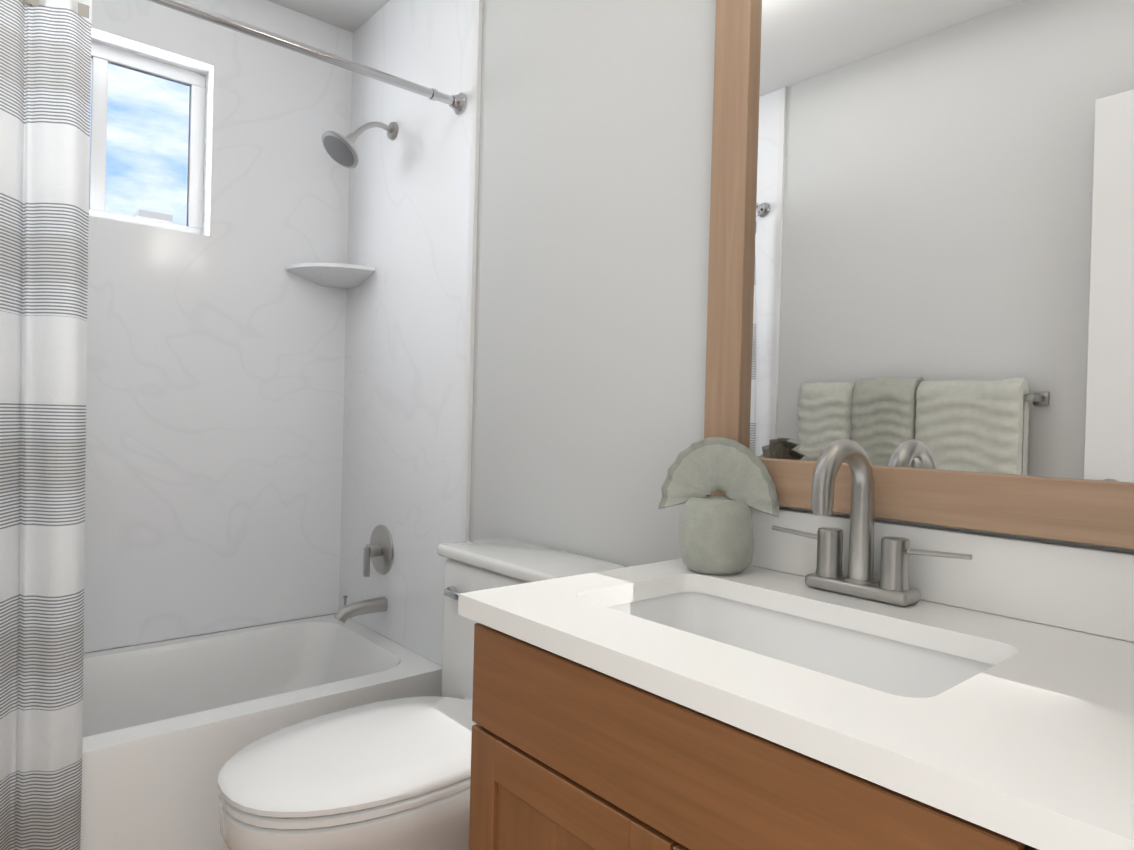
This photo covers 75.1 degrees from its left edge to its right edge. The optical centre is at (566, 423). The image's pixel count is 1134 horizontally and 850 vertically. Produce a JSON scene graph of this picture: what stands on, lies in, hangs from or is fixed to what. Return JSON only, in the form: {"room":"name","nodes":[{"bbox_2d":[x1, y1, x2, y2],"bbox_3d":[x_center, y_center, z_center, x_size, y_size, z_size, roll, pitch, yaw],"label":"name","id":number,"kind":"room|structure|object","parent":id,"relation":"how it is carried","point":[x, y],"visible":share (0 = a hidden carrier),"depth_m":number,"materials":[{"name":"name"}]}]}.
{"room":"bathroom","nodes":[
{"label":"bathroom","id":0,"kind":"room"},
{"bbox_2d":[84,613,335,653],"bbox_3d":[-1.436,-0.213,2.245,1.500,2.447,0.120,1,1,-41],"label":"wall","id":1,"kind":"structure","parent":0,"point":[333,613],"depth_m":2.41,"materials":[{"name":"paint"}]},
{"bbox_2d":[89,41,205,234],"bbox_3d":[-1.443,-0.887,2.272,0.599,0.556,0.030,1,1,-41],"label":"window unit","id":2,"kind":"structure","parent":1,"relation":"in","point":[147,119],"depth_m":2.35,"materials":[{"name":"white plastic"}]},
{"bbox_2d":[84,0,482,665],"bbox_3d":[-1.141,-0.202,1.919,1.523,2.446,0.929,1,1,-41],"label":"wall panels","id":3,"kind":"object","parent":1,"relation":"attached to","point":[270,438],"visible":0.85,"depth_m":2.40,"materials":[{"name":"stone"}]},
{"bbox_2d":[147,0,466,114],"bbox_3d":[-0.876,-0.925,1.630,1.507,0.069,0.060,1,1,-41],"label":"curtain rod","id":4,"kind":"object","parent":3,"relation":"attached to","point":[457,103],"visible":1,"depth_m":1.83,"materials":[{"name":"silver metal"}]},
{"bbox_2d":[0,0,91,849],"bbox_3d":[-1.208,0.064,1.339,0.575,1.913,0.088,1,1,-41],"label":"shower curtain","id":5,"kind":"object","parent":4,"relation":"hanging from","point":[45,70],"visible":1,"depth_m":1.47,"materials":[{"name":"fabric"}]},
{"bbox_2d":[285,263,374,289],"bbox_3d":[-0.815,-0.512,2.531,0.225,0.050,0.225,1,1,-41],"label":"corner shelf","id":6,"kind":"object","parent":3,"relation":"attached to","point":[341,276],"visible":1,"depth_m":2.52,"materials":[{"name":"ceramic"}]},
{"bbox_2d":[322,122,397,167],"bbox_3d":[-0.659,-0.903,2.351,0.236,0.182,0.132,1,1,-41],"label":"shower head","id":7,"kind":"object","parent":3,"relation":"attached to","point":[340,149],"visible":1,"depth_m":2.32},
{"bbox_2d":[334,595,387,623],"bbox_3d":[-0.666,0.592,2.374,0.170,0.088,0.048,1,1,-41],"label":"tub spout","id":8,"kind":"object","parent":3,"relation":"attached to","point":[357,608],"visible":1,"depth_m":2.36,"materials":[{"name":"silver metal"}]},
{"bbox_2d":[363,525,393,576],"bbox_3d":[-0.637,0.419,2.427,0.062,0.167,0.164,1,1,-41],"label":"tub valve","id":9,"kind":"object","parent":3,"relation":"attached to","point":[379,549],"visible":1,"depth_m":2.41,"materials":[{"name":"silver metal"}]},
{"bbox_2d":[268,0,389,32],"bbox_3d":[0.054,-1.416,0.561,1.764,0.060,4.562,1,1,-41],"label":"ceiling","id":10,"kind":"structure","parent":0,"point":[352,16],"depth_m":2.54,"materials":[{"name":"paint"}]},
{"bbox_2d":[469,0,1133,566],"bbox_3d":[0.644,-0.150,1.105,0.120,2.447,4.562,1,1,-41],"label":"wall","id":11,"kind":"structure","parent":0,"point":[592,254],"depth_m":1.70,"materials":[{"name":"paint"}]},
{"bbox_2d":[704,0,1133,549],"bbox_3d":[0.626,-0.452,1.014,0.034,1.206,1.047,1,1,-41],"label":"mirror","id":12,"kind":"object","parent":11,"relation":"attached to","point":[921,267],"visible":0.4,"depth_m":1.10,"materials":[{"name":"brown wood"}]},
{"bbox_3d":[-0.013,1.090,0.577,1.764,0.060,4.562,1,1,-41],"label":"floor","id":13,"kind":"structure","parent":0,"visible":0},
{"bbox_2d":[80,614,441,849],"bbox_3d":[-1.166,0.855,1.923,1.518,0.330,0.749,1,1,-41],"label":"bathtub","id":14,"kind":"object","parent":13,"relation":"on","point":[171,728],"visible":0.42,"depth_m":2.05,"materials":[{"name":"white ceramic"}]},
{"bbox_2d":[218,537,624,849],"bbox_3d":[-0.308,0.670,1.510,0.749,0.752,0.450,1,1,-41],"label":"toilet","id":15,"kind":"object","parent":13,"relation":"on","point":[393,774],"visible":0.6,"depth_m":1.37,"materials":[{"name":"white ceramic"}]},
{"bbox_2d":[458,439,1133,849],"bbox_3d":[0.393,0.547,0.833,0.587,1.044,1.087,1,1,-41],"label":"bathroom vanity","id":16,"kind":"object","parent":13,"relation":"on","point":[820,677],"visible":1,"depth_m":0.86,"materials":[{"name":"brown wood"}]},
{"bbox_2d":[658,437,778,574],"bbox_3d":[0.263,0.140,1.289,0.135,0.231,0.194,1,1,-41],"label":"folded washcloth","id":17,"kind":"object","parent":16,"relation":"on","point":[716,535],"visible":1,"depth_m":1.26,"materials":[{"name":"green fabric"}]}
]}

